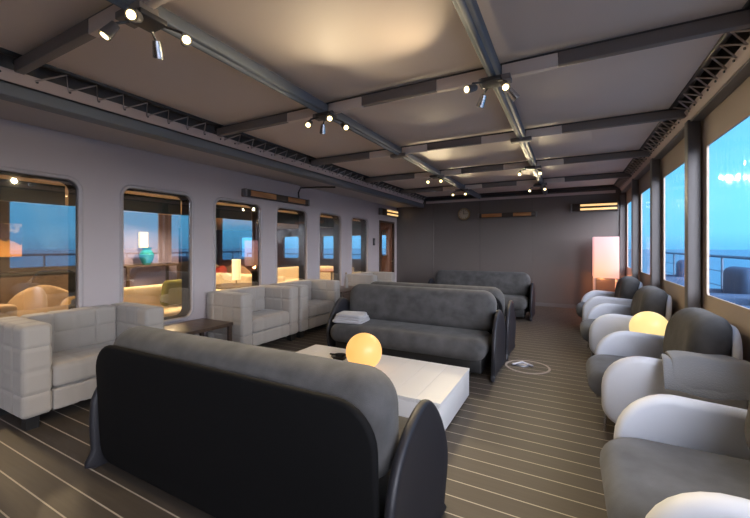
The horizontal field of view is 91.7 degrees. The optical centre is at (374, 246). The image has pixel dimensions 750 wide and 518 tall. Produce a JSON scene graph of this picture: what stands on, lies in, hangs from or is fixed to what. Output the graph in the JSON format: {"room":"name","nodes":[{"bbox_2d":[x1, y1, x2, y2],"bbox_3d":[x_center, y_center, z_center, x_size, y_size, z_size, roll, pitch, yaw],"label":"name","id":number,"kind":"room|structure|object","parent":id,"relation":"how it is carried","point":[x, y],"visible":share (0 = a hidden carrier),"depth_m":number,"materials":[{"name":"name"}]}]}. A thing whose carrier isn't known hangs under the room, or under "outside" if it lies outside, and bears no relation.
{"room":"ship interior","nodes":[
{"label":"ship interior","id":0,"kind":"room"},
{"bbox_2d":[0,201,67,272],"bbox_3d":[-7.136,0.320,4.526,0.150,2.160,6.500,0,0,28],"label":"window","id":1,"kind":"structure","parent":0,"point":[45,226],"depth_m":6.51,"materials":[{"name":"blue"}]},
{"bbox_2d":[0,222,23,257],"bbox_3d":[-6.288,-0.110,5.875,0.038,0.600,0.920,0,0,28],"label":"painting","id":2,"kind":"object","parent":1,"relation":"attached to","point":[11,233],"visible":1,"depth_m":6.14,"materials":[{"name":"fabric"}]},
{"bbox_2d":[124,212,178,286],"bbox_3d":[-5.249,0.320,8.505,0.150,2.160,1.300,0,0,28],"label":"window","id":3,"kind":"structure","parent":0,"point":[163,230],"depth_m":8.47,"materials":[{"name":"glass"}]},
{"bbox_2d":[138,232,147,247],"bbox_3d":[-5.238,-0.150,8.216,0.120,0.360,0.180,0,0,28],"label":"lampshade","id":4,"kind":"object","parent":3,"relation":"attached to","point":[142,236],"visible":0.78,"depth_m":8.15,"materials":[{"name":"white fabric"}]},
{"bbox_2d":[0,118,396,336],"bbox_3d":[-3.006,-0.050,3.635,0.120,2.900,15.400,0,0,28],"label":"wall","id":5,"kind":"structure","parent":0,"point":[102,169],"depth_m":4.30,"materials":[{"name":"paint"}]},
{"bbox_2d":[0,166,82,309],"bbox_3d":[-3.214,0.120,3.303,0.204,1.648,0.908,0,0,28],"label":"window","id":6,"kind":"structure","parent":5,"relation":"in","point":[10,190],"depth_m":3.60,"materials":[{"name":"grey"}]},
{"bbox_2d":[0,178,64,205],"bbox_3d":[-3.273,-0.507,3.335,0.010,0.195,0.708,0,0,28],"label":"blind","id":7,"kind":"object","parent":6,"relation":"attached to","point":[10,190],"depth_m":3.42,"materials":[{"name":"fabric"}]},
{"bbox_2d":[119,184,193,323],"bbox_3d":[-2.640,0.120,4.385,0.204,1.648,0.918,0,0,28],"label":"window","id":8,"kind":"structure","parent":5,"relation":"in","point":[127,202],"depth_m":4.56,"materials":[{"name":"grey"}]},
{"bbox_2d":[124,193,180,214],"bbox_3d":[-2.699,-0.507,4.417,0.010,0.195,0.718,0,0,28],"label":"blind","id":9,"kind":"object","parent":8,"relation":"attached to","point":[138,203],"depth_m":4.40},
{"bbox_2d":[0,174,359,230],"bbox_3d":[-6.750,-0.810,7.151,9.770,0.100,18.100,0,0,28],"label":"trim","id":10,"kind":"structure","parent":5,"relation":"attached to","point":[221,224],"depth_m":8.11,"materials":[{"name":"beige"}]},
{"bbox_2d":[0,99,413,207],"bbox_3d":[-2.677,-1.120,3.403,0.680,0.040,15.300,0,0,28],"label":"trim","id":11,"kind":"structure","parent":5,"relation":"attached to","point":[11,111],"depth_m":3.96,"materials":[{"name":"grey paint"}]},
{"bbox_2d":[213,197,262,290],"bbox_3d":[-2.082,0.120,5.436,0.204,1.648,0.938,0,0,28],"label":"window","id":12,"kind":"structure","parent":5,"relation":"in","point":[219,211],"depth_m":5.72,"materials":[{"name":"grey"}]},
{"bbox_2d":[216,204,251,220],"bbox_3d":[-2.141,-0.507,5.468,0.010,0.195,0.738,0,0,28],"label":"blind","id":13,"kind":"object","parent":12,"relation":"attached to","point":[222,211],"depth_m":5.48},
{"bbox_2d":[241,188,309,205],"bbox_3d":[-1.595,-0.800,6.033,0.122,0.120,1.500,0,0,28],"label":"wall heater","id":14,"kind":"object","parent":5,"relation":"attached to","point":[245,192],"visible":1,"depth_m":5.84,"materials":[{"name":"brown metal"}]},
{"bbox_2d":[275,206,307,282],"bbox_3d":[-1.530,0.120,6.474,0.204,1.648,0.888,0,0,28],"label":"window","id":15,"kind":"structure","parent":5,"relation":"in","point":[280,217],"depth_m":6.77,"materials":[{"name":"grey"}]},
{"bbox_2d":[277,212,298,224],"bbox_3d":[-1.590,-0.507,6.505,0.010,0.195,0.688,0,0,28],"label":"blind","id":16,"kind":"object","parent":15,"relation":"attached to","point":[286,218],"depth_m":6.54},
{"bbox_2d":[318,212,341,285],"bbox_3d":[-0.984,0.120,7.503,0.204,1.648,0.858,0,0,28],"label":"window","id":17,"kind":"structure","parent":5,"relation":"in","point":[333,222],"depth_m":7.80,"materials":[{"name":"grey"}]},
{"bbox_2d":[320,217,333,227],"bbox_3d":[-1.043,-0.507,7.534,0.010,0.195,0.658,0,0,28],"label":"blind","id":18,"kind":"object","parent":17,"relation":"attached to","point":[324,222],"depth_m":7.58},
{"bbox_2d":[351,216,368,273],"bbox_3d":[-0.426,0.120,8.554,0.204,1.648,0.838,0,0,28],"label":"window","id":19,"kind":"structure","parent":5,"relation":"in","point":[361,225],"depth_m":8.84,"materials":[{"name":"grey"}]},
{"bbox_2d":[379,220,394,272],"bbox_3d":[0.280,0.360,9.781,0.140,2.080,0.900,0,0,28],"label":"door","id":20,"kind":"structure","parent":5,"relation":"in","point":[387,262],"depth_m":9.89,"materials":[{"name":"brown wood"}]},
{"bbox_2d":[379,208,397,217],"bbox_3d":[0.367,-0.900,9.712,0.137,0.180,1.010,0,0,28],"label":"wall heater","id":21,"kind":"object","parent":5,"relation":"attached to","point":[386,212],"visible":1,"depth_m":9.56,"materials":[{"name":"brown metal"}]},
{"bbox_2d":[179,228,232,278],"bbox_3d":[-11.108,0.320,9.465,0.100,2.160,18.100,0,0,28],"label":"window","id":22,"kind":"structure","parent":0,"point":[224,238],"depth_m":16.98,"materials":[{"name":"brown"}]},
{"bbox_2d":[0,306,614,517],"bbox_3d":[-0.644,1.450,2.380,5.630,0.100,15.400,0,0,28],"label":"floor","id":23,"kind":"structure","parent":0,"point":[520,445],"depth_m":2.50,"materials":[{"name":"wood"}]},
{"bbox_2d":[0,302,163,430],"bbox_3d":[-2.662,0.998,3.339,0.694,0.804,1.098,0,0,28],"label":"sofa","id":24,"kind":"object","parent":23,"relation":"on","point":[48,360],"visible":0.73,"depth_m":2.95,"materials":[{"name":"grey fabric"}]},
{"bbox_2d":[51,340,114,386],"bbox_3d":[-2.579,1.034,3.294,0.505,0.207,0.722,0,0,28],"label":"seat cushion","id":25,"kind":"object","parent":24,"relation":"on","point":[72,365],"depth_m":3.07,"materials":[{"name":"grey fabric"}]},
{"bbox_2d":[164,318,232,340],"bbox_3d":[-2.216,1.170,4.291,0.580,0.460,0.840,0,0,28],"label":"side table","id":26,"kind":"object","parent":23,"relation":"on","point":[201,325],"visible":0.44,"depth_m":4.37,"materials":[{"name":"brown wood"}]},
{"bbox_2d":[206,285,297,345],"bbox_3d":[-1.696,0.998,5.158,0.694,0.804,1.098,0,0,28],"label":"armchair","id":27,"kind":"object","parent":23,"relation":"on","point":[260,314],"visible":0.9,"depth_m":4.88,"materials":[{"name":"grey fabric"}]},
{"bbox_2d":[252,309,288,332],"bbox_3d":[-1.613,1.034,5.114,0.505,0.207,0.722,0,0,28],"label":"seat cushion","id":28,"kind":"object","parent":27,"relation":"on","point":[263,320],"depth_m":5.02,"materials":[{"name":"grey fabric"}]},
{"bbox_2d":[84,326,447,517],"bbox_3d":[-0.692,0.959,2.152,2.123,0.881,0.848,0,0,28],"label":"sofa","id":29,"kind":"object","parent":23,"relation":"on","point":[224,428],"visible":1,"depth_m":1.69,"materials":[{"name":"black"}]},
{"bbox_2d":[113,326,398,477],"bbox_3d":[-0.786,0.754,1.974,1.970,0.470,0.296,0,0,28],"label":"cushion","id":30,"kind":"object","parent":29,"relation":"on","point":[368,388],"depth_m":1.64,"materials":[{"name":"grey fabric"}]},
{"bbox_2d":[379,416,407,515],"bbox_3d":[-0.643,1.085,2.244,1.930,0.241,0.640,0,0,28],"label":"seat cushion","id":31,"kind":"object","parent":29,"relation":"on","point":[383,481],"depth_m":1.56,"materials":[{"name":"grey fabric"}]},
{"bbox_2d":[270,279,339,337],"bbox_3d":[-1.161,0.998,6.165,0.694,0.804,1.098,0,0,28],"label":"armchair","id":32,"kind":"object","parent":23,"relation":"on","point":[317,298],"visible":0.63,"depth_m":6.06,"materials":[{"name":"grey fabric"}]},
{"bbox_2d":[308,299,333,317],"bbox_3d":[-1.078,1.034,6.120,0.505,0.207,0.722,0,0,28],"label":"seat cushion","id":33,"kind":"object","parent":32,"relation":"on","point":[317,308],"depth_m":6.02,"materials":[{"name":"grey fabric"}]},
{"bbox_2d":[340,286,353,300],"bbox_3d":[-0.651,1.115,7.196,0.580,0.570,0.900,0,0,28],"label":"table","id":34,"kind":"object","parent":23,"relation":"on","point":[344,292],"visible":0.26,"depth_m":6.88,"materials":[{"name":"brown wood"}]},
{"bbox_2d":[347,271,394,285],"bbox_3d":[-0.073,0.998,8.214,0.694,0.804,1.098,0,0,28],"label":"armchair","id":35,"kind":"object","parent":23,"relation":"on","point":[369,277],"visible":0.33,"depth_m":7.85,"materials":[{"name":"grey fabric"}]},
{"bbox_2d":[296,344,468,429],"bbox_3d":[-0.106,1.265,3.414,1.768,0.270,0.870,0,0,28],"label":"coffee table","id":36,"kind":"object","parent":23,"relation":"on","point":[446,386],"visible":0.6,"depth_m":3.12,"materials":[{"name":"white paint"}]},
{"bbox_2d":[346,333,381,366],"bbox_3d":[-0.102,0.961,3.326,0.330,0.338,0.330,0,0,28],"label":"globe lamp","id":37,"kind":"object","parent":36,"relation":"on","point":[362,348],"visible":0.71,"depth_m":3.21,"materials":[{"name":"yellow"}]},
{"bbox_2d":[326,284,505,381],"bbox_3d":[0.443,0.959,4.502,2.123,0.881,0.848,0,0,28],"label":"sofa","id":38,"kind":"object","parent":23,"relation":"on","point":[465,328],"visible":0.87,"depth_m":4.29,"materials":[{"name":"grey fabric"}]},
{"bbox_2d":[332,311,369,323],"bbox_3d":[-0.305,0.902,4.691,0.431,0.134,0.323,0,0,19],"label":"folded blanket","id":39,"kind":"object","parent":38,"relation":"on","point":[348,317],"visible":1,"depth_m":4.58,"materials":[{"name":"grey fabric"}]},
{"bbox_2d":[330,319,491,360],"bbox_3d":[0.395,1.085,4.410,1.930,0.241,0.640,0,0,28],"label":"seat cushion","id":40,"kind":"object","parent":38,"relation":"on","point":[434,340],"depth_m":4.12,"materials":[{"name":"grey fabric"}]},
{"bbox_2d":[350,284,496,330],"bbox_3d":[0.537,0.754,4.679,1.970,0.470,0.296,0,0,28],"label":"cushion","id":41,"kind":"object","parent":38,"relation":"on","point":[461,309],"depth_m":4.48,"materials":[{"name":"grey fabric"}]},
{"bbox_2d":[371,281,515,360],"bbox_3d":[0.870,0.959,5.263,2.123,0.881,0.848,0,0,28],"label":"sofa","id":42,"kind":"object","parent":23,"relation":"on","point":[510,320],"visible":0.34,"depth_m":4.75,"materials":[{"name":"grey fabric"}]},
{"bbox_2d":[371,281,504,315],"bbox_3d":[0.776,0.754,5.085,1.970,0.470,0.296,0,0,28],"label":"cushion","id":43,"kind":"object","parent":42,"relation":"on","point":[495,291],"depth_m":4.84,"materials":[{"name":"grey fabric"}]},
{"bbox_2d":[427,270,534,320],"bbox_3d":[2.137,0.959,7.543,2.123,0.881,0.848,0,0,28],"label":"sofa","id":44,"kind":"object","parent":23,"relation":"on","point":[517,287],"visible":0.6,"depth_m":7.37,"materials":[{"name":"grey fabric"}]},
{"bbox_2d":[435,270,530,295],"bbox_3d":[2.231,0.754,7.720,1.970,0.470,0.296,0,0,28],"label":"cushion","id":45,"kind":"object","parent":44,"relation":"on","point":[510,283],"depth_m":7.49,"materials":[{"name":"grey fabric"}]},
{"bbox_2d":[504,294,528,309],"bbox_3d":[2.088,1.085,7.451,1.930,0.241,0.640,0,0,28],"label":"seat cushion","id":46,"kind":"object","parent":44,"relation":"on","point":[520,301],"depth_m":6.88,"materials":[{"name":"grey fabric"}]},
{"bbox_2d":[505,360,550,373],"bbox_3d":[1.772,1.374,4.233,0.490,0.056,0.490,0,0,28],"label":"floor hatch","id":47,"kind":"object","parent":23,"relation":"on","point":[522,366],"visible":1,"depth_m":4.20,"materials":[{"name":"metal"}]},
{"bbox_2d":[592,237,618,289],"bbox_3d":[4.784,0.600,7.559,0.440,1.600,0.440,0,0,28],"label":"floor lamp","id":48,"kind":"object","parent":23,"relation":"on","point":[605,250],"visible":0.84,"depth_m":7.37,"materials":[{"name":"beige"}]},
{"bbox_2d":[576,276,642,320],"bbox_3d":[3.875,0.946,6.072,0.910,0.912,0.995,0,0,28],"label":"armchair","id":49,"kind":"object","parent":23,"relation":"on","point":[627,286],"visible":0.38,"depth_m":5.75,"materials":[{"name":"white"}]},
{"bbox_2d":[576,302,584,317],"bbox_3d":[3.827,1.085,6.097,0.800,0.220,0.790,0,0,28],"label":"seat cushion","id":50,"kind":"object","parent":49,"relation":"on","point":[579,307],"depth_m":6.03,"materials":[{"name":"grey fabric"}]},
{"bbox_2d":[614,276,639,298],"bbox_3d":[4.121,0.740,5.941,0.309,0.500,0.800,0,0,28],"label":"cushion","id":51,"kind":"object","parent":49,"relation":"on","point":[627,286],"depth_m":5.66,"materials":[{"name":"grey fabric"}]},
{"bbox_2d":[580,286,671,356],"bbox_3d":[3.096,0.946,4.561,0.910,0.912,0.995,0,0,28],"label":"armchair","id":52,"kind":"object","parent":23,"relation":"on","point":[604,319],"visible":0.53,"depth_m":4.27,"materials":[{"name":"white"}]},
{"bbox_2d":[580,319,594,341],"bbox_3d":[3.047,1.085,4.587,0.800,0.220,0.790,0,0,28],"label":"seat cushion","id":53,"kind":"object","parent":52,"relation":"on","point":[585,325],"depth_m":4.55,"materials":[{"name":"grey fabric"}]},
{"bbox_2d":[630,286,667,317],"bbox_3d":[3.341,0.740,4.431,0.309,0.500,0.800,0,0,28],"label":"cushion","id":54,"kind":"object","parent":52,"relation":"on","point":[647,298],"depth_m":4.17,"materials":[{"name":"grey fabric"}]},
{"bbox_2d":[586,307,748,430],"bbox_3d":[2.223,0.946,2.918,0.910,0.912,0.995,0,0,28],"label":"armchair","id":55,"kind":"object","parent":23,"relation":"on","point":[626,367],"visible":0.61,"depth_m":2.63,"materials":[{"name":"white"}]},
{"bbox_2d":[586,354,624,396],"bbox_3d":[2.175,1.085,2.944,0.800,0.220,0.790,0,0,28],"label":"seat cushion","id":56,"kind":"object","parent":55,"relation":"on","point":[596,365],"depth_m":3.01,"materials":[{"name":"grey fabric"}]},
{"bbox_2d":[663,307,732,355],"bbox_3d":[2.469,0.740,2.788,0.309,0.500,0.800,0,0,28],"label":"cushion","id":57,"kind":"object","parent":55,"relation":"on","point":[692,329],"depth_m":2.56,"materials":[{"name":"grey fabric"}]},
{"bbox_2d":[660,350,749,400],"bbox_3d":[2.190,0.835,2.415,0.492,0.232,0.439,0,0,28],"label":"blanket","id":58,"kind":"object","parent":55,"relation":"on","point":[707,376],"visible":0.99,"depth_m":2.30,"materials":[{"name":"grey fabric"}]},
{"bbox_2d":[600,394,749,517],"bbox_3d":[1.449,0.946,1.461,0.910,0.912,0.995,0,0,28],"label":"armchair","id":59,"kind":"object","parent":23,"relation":"on","point":[668,456],"visible":1,"depth_m":1.67,"materials":[{"name":"white"}]},
{"bbox_2d":[600,437,749,517],"bbox_3d":[1.401,1.085,1.487,0.800,0.220,0.790,0,0,28],"label":"seat cushion","id":60,"kind":"object","parent":59,"relation":"on","point":[638,473],"depth_m":1.60,"materials":[{"name":"grey fabric"}]},
{"bbox_2d":[744,401,749,448],"bbox_3d":[1.695,0.740,1.331,0.309,0.500,0.800,0,0,28],"label":"cushion","id":61,"kind":"object","parent":59,"relation":"on","point":[746,416],"depth_m":1.67,"materials":[{"name":"grey fabric"}]},
{"bbox_3d":[2.756,1.200,3.654,0.400,0.400,0.400,0,0,28],"label":"side table","id":62,"kind":"object","parent":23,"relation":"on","visible":0},
{"bbox_2d":[629,311,667,335],"bbox_3d":[2.756,0.826,3.654,0.340,0.348,0.340,0,0,28],"label":"globe lamp","id":63,"kind":"object","parent":62,"relation":"on","point":[648,322],"visible":0.54,"depth_m":3.56,"materials":[{"name":"beige"}]},
{"bbox_2d":[233,228,385,273],"bbox_3d":[-2.477,0.320,15.197,9.770,2.160,0.120,0,0,28],"label":"window","id":64,"kind":"structure","parent":0,"point":[246,262],"depth_m":15.97,"materials":[{"name":"brown"}]},
{"bbox_2d":[0,0,747,196],"bbox_3d":[-0.220,-1.333,2.251,4.260,0.065,14.870,0,0,28],"label":"ceiling","id":65,"kind":"structure","parent":0,"point":[331,50],"depth_m":2.64,"materials":[{"name":"paint"}]},
{"bbox_2d":[452,0,547,194],"bbox_3d":[0.471,-1.248,1.890,0.090,0.103,14.980,0,0,28],"label":"trim","id":66,"kind":"structure","parent":65,"relation":"attached to","point":[469,12],"depth_m":2.35,"materials":[{"name":"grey metal"}]},
{"bbox_2d":[464,74,519,107],"bbox_3d":[0.834,-1.117,2.582,0.337,0.136,0.355,0,0,28],"label":"cluster","id":67,"kind":"object","parent":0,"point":[495,81],"visible":1,"depth_m":2.56,"materials":[{"name":"grey"}]},
{"bbox_2d":[397,179,625,304],"bbox_3d":[2.984,-0.050,9.127,5.550,2.900,0.120,0,0,28],"label":"wall","id":68,"kind":"structure","parent":0,"point":[553,246],"depth_m":8.78,"materials":[{"name":"grey paint"}]},
{"bbox_2d":[0,53,421,203],"bbox_3d":[-2.266,-1.336,3.355,0.050,0.368,15.000,0,0,28],"label":"trim","id":69,"kind":"structure","parent":68,"relation":"attached to","point":[6,61],"depth_m":3.47,"materials":[{"name":"grey"}]},
{"bbox_2d":[0,81,423,207],"bbox_3d":[-2.244,-1.105,3.332,0.150,0.090,14.980,0,0,28],"label":"ceiling beam","id":70,"kind":"structure","parent":68,"relation":"attached to","point":[9,92],"depth_m":3.47,"materials":[{"name":"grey metal"}]},
{"bbox_2d":[0,66,424,203],"bbox_3d":[-2.124,-1.233,3.279,0.122,0.146,14.800,0,0,28],"label":"ceiling truss","id":71,"kind":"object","parent":68,"relation":"attached to","point":[6,74],"depth_m":3.48,"materials":[{"name":"metal"}]},
{"bbox_2d":[0,47,426,197],"bbox_3d":[-2.118,-1.330,3.219,0.044,0.044,14.900,0,0,28],"label":"trim","id":72,"kind":"structure","parent":68,"relation":"attached to","point":[2,50],"depth_m":3.33,"materials":[{"name":"grey"}]},
{"bbox_2d":[106,0,480,198],"bbox_3d":[-0.862,-1.248,2.598,0.090,0.103,14.980,0,0,28],"label":"trim","id":73,"kind":"structure","parent":68,"relation":"attached to","point":[204,42],"depth_m":2.64,"materials":[{"name":"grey metal"}]},
{"bbox_2d":[478,211,536,218],"bbox_3d":[3.205,-0.770,8.871,1.360,0.120,0.122,0,0,28],"label":"wall heater","id":74,"kind":"object","parent":68,"relation":"attached to","point":[534,213],"visible":1,"depth_m":8.80,"materials":[{"name":"brown metal"}]},
{"bbox_2d":[426,190,615,203],"bbox_3d":[3.288,-1.190,8.857,4.300,0.060,0.020,0,0,28],"label":"trim","id":75,"kind":"structure","parent":68,"relation":"attached to","point":[607,191],"depth_m":8.66,"materials":[{"name":"dark grey painted metal"}]},
{"bbox_2d":[424,186,619,200],"bbox_3d":[3.303,-1.270,8.832,4.450,0.050,0.050,0,0,28],"label":"trim","id":76,"kind":"structure","parent":68,"relation":"attached to","point":[615,187],"depth_m":8.64,"materials":[{"name":"grey"}]},
{"bbox_2d":[535,302,575,308],"bbox_3d":[2.982,1.360,9.048,5.380,0.080,0.019,0,0,28],"label":"baseboard","id":77,"kind":"structure","parent":68,"relation":"attached to","point":[536,303],"depth_m":8.41,"materials":[{"name":"grey paint"}]},
{"bbox_2d":[570,202,618,211],"bbox_3d":[4.818,-0.870,8.006,0.920,0.180,0.137,0,0,28],"label":"wall light","id":78,"kind":"object","parent":68,"relation":"attached to","point":[605,206],"visible":1,"depth_m":7.95,"materials":[{"name":"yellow metal"}]},
{"bbox_2d":[620,195,625,277],"bbox_3d":[5.299,0.150,7.788,0.095,2.500,0.068,0,0,28],"label":"trim","id":79,"kind":"structure","parent":68,"relation":"attached to","point":[622,197],"depth_m":7.76,"materials":[{"name":"grey paint"}]},
{"bbox_2d":[614,0,749,185],"bbox_3d":[1.645,-1.330,1.221,0.044,0.044,14.900,0,0,28],"label":"trim","id":80,"kind":"structure","parent":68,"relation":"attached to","point":[725,36],"depth_m":2.81,"materials":[{"name":"grey"}]},
{"bbox_2d":[626,76,749,361],"bbox_3d":[1.816,-0.060,1.074,0.016,2.920,15.400,0,0,28],"label":"wall","id":81,"kind":"structure","parent":0,"point":[735,108],"depth_m":3.26,"materials":[{"name":"beige paint"},{"name":"grey paint"}]},
{"bbox_2d":[13,0,170,74],"bbox_3d":[-0.575,-1.254,1.540,4.460,0.137,0.100,0,0,28],"label":"trim","id":82,"kind":"structure","parent":81,"relation":"attached to","point":[85,31],"depth_m":2.15,"materials":[{"name":"grey painted steel"}]},
{"bbox_2d":[98,7,192,58],"bbox_3d":[-1.179,-1.117,1.887,0.343,0.136,0.338,0,0,28],"label":"cluster","id":83,"kind":"object","parent":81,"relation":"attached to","point":[140,17],"visible":1,"depth_m":1.87,"materials":[{"name":"grey"}]},
{"bbox_2d":[305,111,348,133],"bbox_3d":[-0.434,-1.118,3.257,0.329,0.135,0.338,0,0,28],"label":"cluster","id":84,"kind":"object","parent":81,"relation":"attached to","point":[328,116],"visible":1,"depth_m":3.25,"materials":[{"name":"grey"}]},
{"bbox_2d":[215,8,749,136],"bbox_3d":[0.203,-1.254,3.006,4.460,0.137,0.100,0,0,28],"label":"ceiling beam","id":85,"kind":"structure","parent":81,"relation":"attached to","point":[739,19],"depth_m":2.50,"materials":[{"name":"metal"}]},
{"bbox_2d":[309,106,688,165],"bbox_3d":[0.982,-1.254,4.472,4.460,0.137,0.100,0,0,28],"label":"trim","id":86,"kind":"structure","parent":81,"relation":"attached to","point":[666,114],"depth_m":4.10,"materials":[{"name":"dark grey painted metal"}]},
{"bbox_2d":[364,148,651,182],"bbox_3d":[1.761,-1.254,5.938,4.460,0.137,0.100,0,0,28],"label":"trim","id":87,"kind":"structure","parent":81,"relation":"attached to","point":[632,153],"depth_m":5.66,"materials":[{"name":"dark grey painted metal"}]},
{"bbox_2d":[399,171,631,193],"bbox_3d":[2.539,-1.254,7.404,4.460,0.137,0.100,0,0,28],"label":"trim","id":88,"kind":"structure","parent":81,"relation":"attached to","point":[614,174],"depth_m":7.17,"materials":[{"name":"dark grey painted metal"}]},
{"bbox_2d":[631,179,638,279],"bbox_3d":[4.529,0.110,6.348,0.115,2.580,0.160,0,0,28],"label":"trim","id":89,"kind":"structure","parent":81,"relation":"attached to","point":[634,183],"depth_m":6.30,"materials":[{"name":"grey paint"}]},
{"bbox_2d":[650,158,659,287],"bbox_3d":[3.750,0.110,4.881,0.115,2.580,0.160,0,0,28],"label":"trim","id":90,"kind":"structure","parent":81,"relation":"attached to","point":[654,163],"depth_m":4.83,"materials":[{"name":"grey paint"}]},
{"bbox_2d":[616,29,749,190],"bbox_3d":[1.717,-1.243,1.239,0.145,0.126,14.800,0,0,28],"label":"roof edge lacing","id":91,"kind":"structure","parent":81,"relation":"attached to","point":[737,60],"depth_m":2.98,"materials":[{"name":"black metal"}]},
{"bbox_2d":[621,58,749,192],"bbox_3d":[1.809,-1.168,1.179,0.090,0.020,14.980,0,0,28],"label":"trim","id":92,"kind":"structure","parent":81,"relation":"attached to","point":[743,73],"depth_m":3.01,"materials":[{"name":"grey paint"}]},
{"bbox_2d":[623,28,749,181],"bbox_3d":[1.832,-1.350,1.179,0.050,0.340,15.000,0,0,28],"label":"trim","id":93,"kind":"structure","parent":81,"relation":"attached to","point":[744,35],"depth_m":3.00,"materials":[{"name":"grey"}]},
{"bbox_2d":[684,120,700,308],"bbox_3d":[2.971,0.110,3.415,0.115,2.580,0.160,0,0,28],"label":"trim","id":94,"kind":"structure","parent":81,"relation":"attached to","point":[692,130],"depth_m":3.37,"materials":[{"name":"grey paint"}]},
{"bbox_3d":[-6.750,1.450,7.151,9.770,0.100,18.100,0,0,28],"label":"trim","id":95,"kind":"structure","parent":0,"visible":0},
{"bbox_2d":[0,304,17,317],"bbox_3d":[-4.620,1.010,3.495,0.840,0.780,1.750,0,0,28],"label":"lounge sofa","id":96,"kind":"object","parent":95,"relation":"on","point":[6,310],"visible":0.14,"depth_m":3.91,"materials":[{"name":"beige fabric"}]},
{"bbox_2d":[0,270,67,303],"bbox_3d":[-6.393,0.920,5.263,0.370,0.960,3.160,0,0,28],"label":"sideboard","id":97,"kind":"object","parent":95,"relation":"on","point":[11,284],"visible":0.48,"depth_m":6.06,"materials":[{"name":"brown wood"}]},
{"bbox_2d":[0,270,67,276],"bbox_3d":[-6.393,0.460,5.263,0.370,0.039,3.160,0,0,28],"label":"countertop","id":98,"kind":"structure","parent":97,"relation":"on","point":[59,271],"depth_m":6.18,"materials":[{"name":"brown wood"}]},
{"bbox_2d":[7,285,67,316],"bbox_3d":[-4.458,0.949,4.921,0.840,0.906,0.720,0,0,-38],"label":"armchair","id":99,"kind":"object","parent":95,"relation":"on","point":[41,298],"visible":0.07,"depth_m":4.64,"materials":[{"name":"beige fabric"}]},
{"bbox_2d":[124,263,180,286],"bbox_3d":[-5.035,0.900,8.109,0.500,1.000,1.200,0,0,28],"label":"console table","id":100,"kind":"object","parent":95,"relation":"on","point":[167,265],"visible":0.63,"depth_m":8.02,"materials":[{"name":"brown wood"}]},
{"bbox_2d":[139,247,153,264],"bbox_3d":[-5.029,0.210,8.014,0.300,0.380,0.300,0,0,28],"label":"vase","id":101,"kind":"object","parent":100,"relation":"on","point":[146,256],"visible":1,"depth_m":7.93,"materials":[{"name":"teal ceramic"}]},
{"bbox_2d":[124,284,219,316],"bbox_3d":[-3.201,1.010,5.912,0.840,0.780,1.900,0,0,28],"label":"lounge sofa","id":102,"kind":"object","parent":95,"relation":"on","point":[147,294],"visible":0.06,"depth_m":5.64,"materials":[{"name":"beige fabric"}]},
{"bbox_2d":[160,279,181,305],"bbox_3d":[-3.246,0.740,5.913,0.212,0.412,0.441,0,0,29],"label":"cushion","id":103,"kind":"object","parent":102,"relation":"on","point":[171,292],"visible":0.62,"depth_m":5.78,"materials":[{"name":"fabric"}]},
{"bbox_2d":[216,283,251,288],"bbox_3d":[-2.860,1.090,7.407,0.900,0.620,0.900,0,0,28],"label":"round table","id":104,"kind":"object","parent":95,"relation":"on","point":[225,285],"visible":0.37,"depth_m":7.30,"materials":[{"name":"brown wood"}]},
{"bbox_2d":[232,259,240,284],"bbox_3d":[-2.837,0.520,7.451,0.170,0.520,0.170,0,0,28],"label":"table lamp","id":105,"kind":"object","parent":104,"relation":"on","point":[236,263],"visible":0.98,"depth_m":7.38,"materials":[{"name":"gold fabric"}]},
{"bbox_2d":[216,273,288,289],"bbox_3d":[-2.921,1.010,8.571,1.900,0.780,0.840,0,0,28],"label":"lounge sofa","id":106,"kind":"object","parent":95,"relation":"on","point":[221,278],"visible":0.12,"depth_m":8.32,"materials":[{"name":"beige fabric"}]},
{"bbox_2d":[277,266,298,281],"bbox_3d":[-2.466,1.010,10.707,0.840,0.780,1.700,0,0,28],"label":"lounge sofa","id":107,"kind":"object","parent":95,"relation":"on","point":[283,273],"visible":0.19,"depth_m":10.82,"materials":[{"name":"beige fabric"}]},
{"bbox_2d":[320,266,360,279],"bbox_3d":[-1.186,1.010,11.839,1.700,0.780,0.840,0,0,28],"label":"lounge sofa","id":108,"kind":"object","parent":95,"relation":"on","point":[323,275],"visible":0.09,"depth_m":11.55,"materials":[{"name":"beige fabric"}]},
{"label":"outside","id":109,"kind":"structure","parent":0,"visible":0},
{"bbox_2d":[242,248,749,288],"bbox_3d":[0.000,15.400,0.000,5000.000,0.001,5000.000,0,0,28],"label":"sea","id":110,"kind":"structure","parent":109,"point":[714,262],"depth_m":471.06,"materials":[{"name":"liquid"}]},
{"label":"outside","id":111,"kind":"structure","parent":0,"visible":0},
{"bbox_3d":[4.638,1.460,4.331,1.870,0.080,20.000,0,0,28],"label":"trim","id":112,"kind":"structure","parent":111,"visible":0},
{"bbox_2d":[665,260,683,285],"bbox_3d":[6.699,0.860,8.330,0.820,1.120,0.840,0,0,34],"label":"deck chair","id":113,"kind":"object","parent":112,"relation":"on","point":[678,278],"visible":0.16,"depth_m":7.97,"materials":[{"name":"blue fabric"}]},
{"bbox_2d":[665,252,749,288],"bbox_3d":[5.243,0.796,4.009,0.056,1.248,20.000,0,0,28],"label":"deck railing","id":114,"kind":"object","parent":112,"relation":"on","point":[722,257],"visible":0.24,"depth_m":7.36,"materials":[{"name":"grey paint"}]},
{"bbox_2d":[709,266,749,298],"bbox_3d":[5.108,0.860,5.441,0.820,1.120,0.840,0,0,22],"label":"deck chair","id":115,"kind":"object","parent":112,"relation":"on","point":[736,280],"visible":0.22,"depth_m":5.22,"materials":[{"name":"blue fabric"}]},
{"bbox_2d":[717,297,749,308],"bbox_3d":[4.498,0.860,4.292,0.820,1.120,0.840,0,0,28],"label":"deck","id":116,"kind":"object","parent":112,"relation":"on","point":[742,302],"visible":0.05,"depth_m":4.59,"materials":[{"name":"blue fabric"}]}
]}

